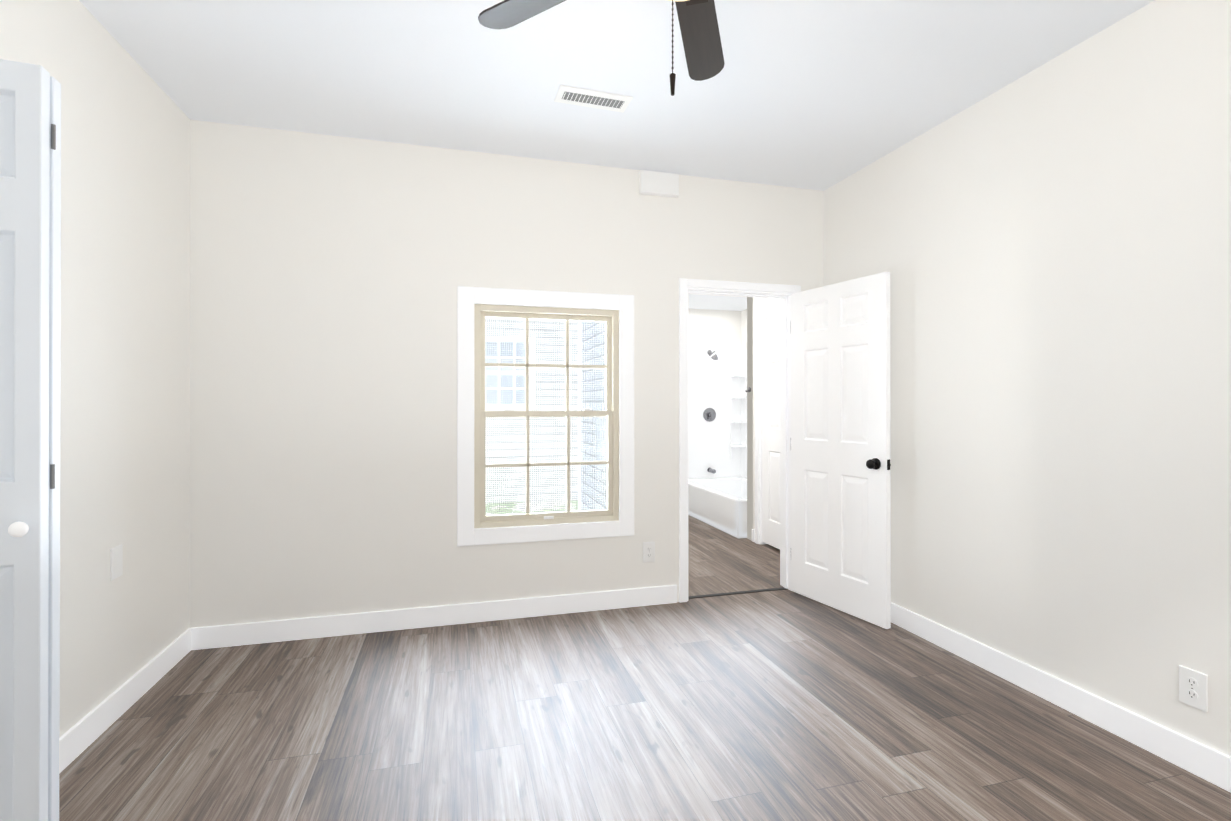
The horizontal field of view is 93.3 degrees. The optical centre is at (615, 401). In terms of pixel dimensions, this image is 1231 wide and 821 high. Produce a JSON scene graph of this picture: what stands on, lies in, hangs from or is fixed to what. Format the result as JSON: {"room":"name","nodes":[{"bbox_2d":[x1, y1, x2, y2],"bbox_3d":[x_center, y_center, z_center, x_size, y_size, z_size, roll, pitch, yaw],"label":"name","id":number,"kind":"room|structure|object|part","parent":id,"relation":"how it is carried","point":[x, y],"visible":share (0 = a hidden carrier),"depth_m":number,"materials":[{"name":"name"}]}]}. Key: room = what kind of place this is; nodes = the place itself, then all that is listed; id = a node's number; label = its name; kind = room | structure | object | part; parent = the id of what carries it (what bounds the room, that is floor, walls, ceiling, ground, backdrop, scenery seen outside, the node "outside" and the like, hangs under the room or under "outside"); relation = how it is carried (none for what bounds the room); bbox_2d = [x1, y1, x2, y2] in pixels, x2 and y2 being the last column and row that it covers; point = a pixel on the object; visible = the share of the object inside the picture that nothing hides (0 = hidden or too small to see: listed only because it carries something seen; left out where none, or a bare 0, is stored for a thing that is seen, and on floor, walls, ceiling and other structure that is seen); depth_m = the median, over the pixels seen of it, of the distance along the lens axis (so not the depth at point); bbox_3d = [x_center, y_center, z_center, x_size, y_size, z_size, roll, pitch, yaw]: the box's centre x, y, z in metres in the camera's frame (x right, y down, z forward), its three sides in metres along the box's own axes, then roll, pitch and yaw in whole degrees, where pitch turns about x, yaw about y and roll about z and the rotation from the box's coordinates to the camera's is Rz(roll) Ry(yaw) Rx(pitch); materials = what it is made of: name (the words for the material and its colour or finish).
{"room":"empty bedroom","nodes":[
{"label":"empty bedroom","id":0,"kind":"room"},
{"bbox_2d":[0,0,189,737],"bbox_3d":[-1.671,-0.098,0.755,0.140,2.780,4.710,0,0,-15],"label":"wall","id":1,"kind":"structure","parent":0,"point":[125,332],"depth_m":2.38,"materials":[{"name":"white paint"}]},
{"bbox_2d":[0,59,60,820],"bbox_3d":[-1.480,0.269,1.221,0.457,2.020,0.113,0,0,-20],"label":"bifold door","id":2,"kind":"structure","parent":1,"relation":"in","point":[30,208],"depth_m":1.27,"materials":[{"name":"white wood"}]},
{"bbox_3d":[-1.283,0.274,1.251,0.033,0.033,0.031,0,0,-20],"label":"knob","id":3,"kind":"part","parent":2,"relation":"part of","materials":[{"name":"white plastic"}]},
{"bbox_2d":[110,544,122,580],"bbox_3d":[-2.043,0.657,2.378,0.009,0.128,0.080,0,0,-15],"label":"electrical outlet","id":4,"kind":"object","parent":1,"relation":"attached to","point":[116,561],"visible":1,"depth_m":2.37,"materials":[{"name":"white plastic"}]},
{"bbox_2d":[59,629,190,773],"bbox_3d":[-1.613,1.235,0.833,0.014,0.115,4.556,0,0,-15],"label":"baseboard","id":5,"kind":"structure","parent":1,"relation":"attached to","point":[83,734],"depth_m":2.38,"materials":[{"name":"white wood"}]},
{"bbox_2d":[189,120,823,627],"bbox_3d":[0.067,-0.090,3.753,5.090,2.780,0.140,0,0,-15],"label":"wall","id":6,"kind":"structure","parent":0,"point":[329,274],"depth_m":3.30,"materials":[{"name":"white paint"}]},
{"bbox_2d":[189,585,676,649],"bbox_3d":[-0.917,1.242,3.397,2.725,0.115,0.014,0,0,-15],"label":"baseboard","id":7,"kind":"structure","parent":6,"relation":"attached to","point":[219,636],"depth_m":3.33,"materials":[{"name":"white wood"}]},
{"bbox_2d":[457,286,633,545],"bbox_3d":[-0.418,0.085,3.594,1.080,1.520,0.126,0,0,-15],"label":"window unit","id":8,"kind":"structure","parent":6,"relation":"in","point":[610,320],"depth_m":3.59,"materials":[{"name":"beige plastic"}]},
{"bbox_3d":[-0.425,-0.225,3.617,0.818,0.639,0.030,0,0,-15],"label":"sash","id":9,"kind":"part","parent":8,"relation":"part of","materials":[{"name":"beige plastic"}]},
{"bbox_3d":[-0.425,-0.225,3.617,0.756,0.577,0.004,0,0,-15],"label":"sash glass","id":10,"kind":"part","parent":8,"relation":"part of","materials":[{"name":"clear glass"}]},
{"bbox_3d":[-0.415,0.384,3.582,0.818,0.659,0.030,0,0,-15],"label":"sash","id":11,"kind":"part","parent":8,"relation":"part of","materials":[{"name":"beige plastic"}]},
{"bbox_3d":[-0.415,0.384,3.582,0.756,0.597,0.004,0,0,-15],"label":"sash glass","id":12,"kind":"part","parent":8,"relation":"part of","materials":[{"name":"clear glass"}]},
{"bbox_2d":[643,542,654,561],"bbox_3d":[0.214,0.960,3.712,0.080,0.128,0.011,0,0,-15],"label":"electrical outlet","id":13,"kind":"object","parent":6,"relation":"attached to","point":[648,551],"visible":1,"depth_m":3.71,"materials":[{"name":"white plastic"}]},
{"bbox_2d":[639,170,678,197],"bbox_3d":[0.279,-1.397,3.721,0.260,0.143,0.042,0,0,-15],"label":"wall box","id":14,"kind":"object","parent":6,"relation":"attached to","point":[655,183],"visible":1,"depth_m":3.70,"materials":[{"name":"white plastic"}]},
{"bbox_2d":[679,278,800,602],"bbox_3d":[0.826,0.250,3.954,0.892,2.101,0.156,0,0,-15],"label":"door frame","id":15,"kind":"structure","parent":6,"relation":"attached to","point":[785,440],"depth_m":3.92,"materials":[{"name":"white wood"}]},
{"bbox_2d":[791,272,890,628],"bbox_3d":[1.381,0.275,3.633,0.035,2.025,0.754,0,0,-27],"label":"room door","id":16,"kind":"structure","parent":6,"relation":"in","point":[840,437],"depth_m":3.57,"materials":[{"name":"white wood"}]},
{"bbox_2d":[866,458,880,469],"bbox_3d":[1.519,0.357,3.357,0.165,0.066,0.066,0,0,-26],"label":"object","id":17,"kind":"structure","parent":16,"relation":"attached to","point":[874,463],"depth_m":3.33,"materials":[{"name":"black metal"}]},
{"bbox_2d":[887,459,890,469],"bbox_3d":[1.551,0.357,3.292,0.024,0.060,0.012,0,0,-27],"label":"door latch","id":18,"kind":"object","parent":16,"relation":"attached to","point":[888,464],"depth_m":3.29,"materials":[{"name":"black metal"}]},
{"bbox_2d":[79,0,1153,190],"bbox_3d":[0.368,-1.536,1.397,4.410,0.100,4.850,0,0,-15],"label":"ceiling","id":19,"kind":"structure","parent":0,"point":[822,95],"depth_m":2.60,"materials":[{"name":"white paint"}]},
{"bbox_2d":[554,85,632,112],"bbox_3d":[-0.109,-1.473,2.836,0.360,0.017,0.150,0,0,-17],"label":"ceiling vent","id":20,"kind":"object","parent":19,"relation":"in","point":[591,98],"visible":1,"depth_m":2.82,"materials":[{"name":"white metal"}]},
{"bbox_2d":[478,0,724,95],"bbox_3d":[0.190,-1.087,1.379,1.264,0.796,1.245,0,0,-15],"label":"fan","id":21,"kind":"object","parent":19,"relation":"hanging from","point":[700,33],"visible":1,"depth_m":1.75,"materials":[{"name":"brown metal"}]},
{"label":"blade","id":22,"kind":"part","parent":21,"relation":"part of","materials":[{"name":"grey wood"}]},
{"bbox_3d":[0.128,-0.883,1.305,0.013,0.387,0.014,0,0,-15],"label":"pull chain","id":23,"kind":"part","parent":21,"relation":"part of","materials":[{"name":"brown metal"}]},
{"bbox_3d":[0.270,-1.146,1.830,0.124,0.006,0.465,-12,-3,14],"label":"blade","id":24,"kind":"part","parent":21,"relation":"part of","materials":[{"name":"wood"}]},
{"bbox_2d":[59,515,1230,820],"bbox_3d":[0.284,1.348,2.964,5.090,0.100,7.930,0,0,-15],"label":"floor","id":25,"kind":"structure","parent":0,"point":[779,705],"depth_m":2.28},
{"bbox_2d":[688,477,746,538],"bbox_3d":[1.369,1.122,6.404,0.877,0.370,1.594,0,0,-15],"label":"bathtub","id":26,"kind":"object","parent":25,"relation":"on","point":[720,504],"visible":0.5,"depth_m":6.17,"materials":[{"name":"white ceramic"}]},
{"bbox_2d":[688,587,787,598],"bbox_3d":[0.827,1.299,3.947,0.760,0.004,0.035,0,0,-15],"label":"trim","id":27,"kind":"structure","parent":25,"relation":"on","point":[732,593],"depth_m":3.94,"materials":[{"name":"black"}]},
{"bbox_2d":[688,294,746,310],"bbox_3d":[0.953,-1.195,5.672,2.360,0.100,3.080,0,0,-15],"label":"ceiling","id":28,"kind":"structure","parent":0,"point":[716,303],"depth_m":6.68,"materials":[{"name":"white paint"}]},
{"bbox_2d":[741,309,746,477],"bbox_3d":[1.862,0.082,6.543,0.140,2.450,1.600,0,0,-15],"label":"wall","id":29,"kind":"structure","parent":0,"point":[743,329],"depth_m":7.23,"materials":[{"name":"white paint"}]},
{"bbox_2d":[688,309,746,478],"bbox_3d":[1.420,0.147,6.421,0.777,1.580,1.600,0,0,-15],"label":"wall","id":30,"kind":"structure","parent":29,"relation":"attached to","point":[718,443],"depth_m":7.19,"materials":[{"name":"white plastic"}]},
{"bbox_2d":[703,350,717,473],"bbox_3d":[1.185,0.114,7.072,0.170,1.511,0.193,0,0,-15],"label":"shower fixtures","id":31,"kind":"object","parent":30,"relation":"attached to","point":[709,414],"visible":1,"depth_m":7.15,"materials":[{"name":"silver metal"}]},
{"bbox_2d":[747,297,779,540],"bbox_3d":[1.493,0.078,4.916,0.120,2.450,1.340,0,0,-15],"label":"wall","id":32,"kind":"structure","parent":0,"point":[756,306],"depth_m":5.46,"materials":[{"name":"white paint"}]},
{"bbox_2d":[752,529,754,541],"bbox_3d":[1.284,1.247,5.415,0.014,0.115,0.040,0,0,-15],"label":"baseboard","id":33,"kind":"structure","parent":32,"relation":"attached to","point":[753,535],"depth_m":5.40,"materials":[{"name":"white wood"}]},
{"bbox_2d":[755,309,779,543],"bbox_3d":[1.477,0.276,4.973,0.120,2.055,0.780,0,0,-15],"label":"door frame","id":34,"kind":"structure","parent":32,"relation":"attached to","point":[760,430],"depth_m":5.32,"materials":[{"name":"white wood"}]},
{"bbox_2d":[762,317,779,548],"bbox_3d":[1.453,0.264,4.966,0.165,2.025,0.734,0,0,-15],"label":"hall door","id":35,"kind":"structure","parent":32,"relation":"in","point":[771,432],"depth_m":5.16,"materials":[{"name":"white wood"}]},
{"bbox_2d":[824,0,1230,756],"bbox_3d":[2.155,-0.095,1.815,0.140,2.780,4.710,0,0,-15],"label":"wall","id":36,"kind":"structure","parent":0,"point":[1048,246],"depth_m":2.41,"materials":[{"name":"white paint"}]},
{"bbox_2d":[891,602,1230,792],"bbox_3d":[2.064,1.238,1.852,0.014,0.115,4.556,0,0,-15],"label":"baseboard","id":37,"kind":"structure","parent":36,"relation":"attached to","point":[1204,762],"depth_m":2.37,"materials":[{"name":"white wood"}]},
{"bbox_2d":[1179,665,1207,711],"bbox_3d":[2.017,1.001,2.028,0.011,0.128,0.080,0,0,-15],"label":"electrical outlet","id":38,"kind":"object","parent":36,"relation":"attached to","point":[1193,688],"visible":1,"depth_m":2.02,"materials":[{"name":"white plastic"}]},
{"label":"outside","id":39,"kind":"structure","parent":0,"visible":0},
{"bbox_2d":[486,501,544,514],"bbox_3d":[-5.667,1.580,7.572,9.340,0.100,10.290,0,0,-15],"label":"ground","id":40,"kind":"structure","parent":39,"point":[516,509],"depth_m":8.34,"materials":[{"name":"white"}]},
{"bbox_2d":[486,317,577,503],"bbox_3d":[-3.480,-1.578,8.414,14.000,6.220,0.250,0,0,-15],"label":"neighbor","id":41,"kind":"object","parent":40,"relation":"on","point":[519,378],"depth_m":8.94,"materials":[{"name":"white"}]},
{"bbox_3d":[-1.647,-0.437,8.799,0.860,1.100,0.019,0,0,-15],"label":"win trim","id":42,"kind":"part","parent":41,"relation":"part of","materials":[{"name":"white"}]},
{"bbox_2d":[578,321,606,510],"bbox_3d":[-0.364,-0.686,5.311,5.090,4.420,3.110,0,0,-15],"label":"siding","id":43,"kind":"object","parent":40,"relation":"on","point":[597,419],"depth_m":5.42,"materials":[{"name":"white"}]},
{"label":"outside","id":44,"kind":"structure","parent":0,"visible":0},
{"bbox_2d":[539,499,577,511],"bbox_3d":[-1.051,1.586,9.976,0.840,0.100,8.120,0,0,-15],"label":"ground","id":45,"kind":"structure","parent":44,"point":[561,505],"depth_m":8.59,"materials":[{"name":"white"}]}
]}

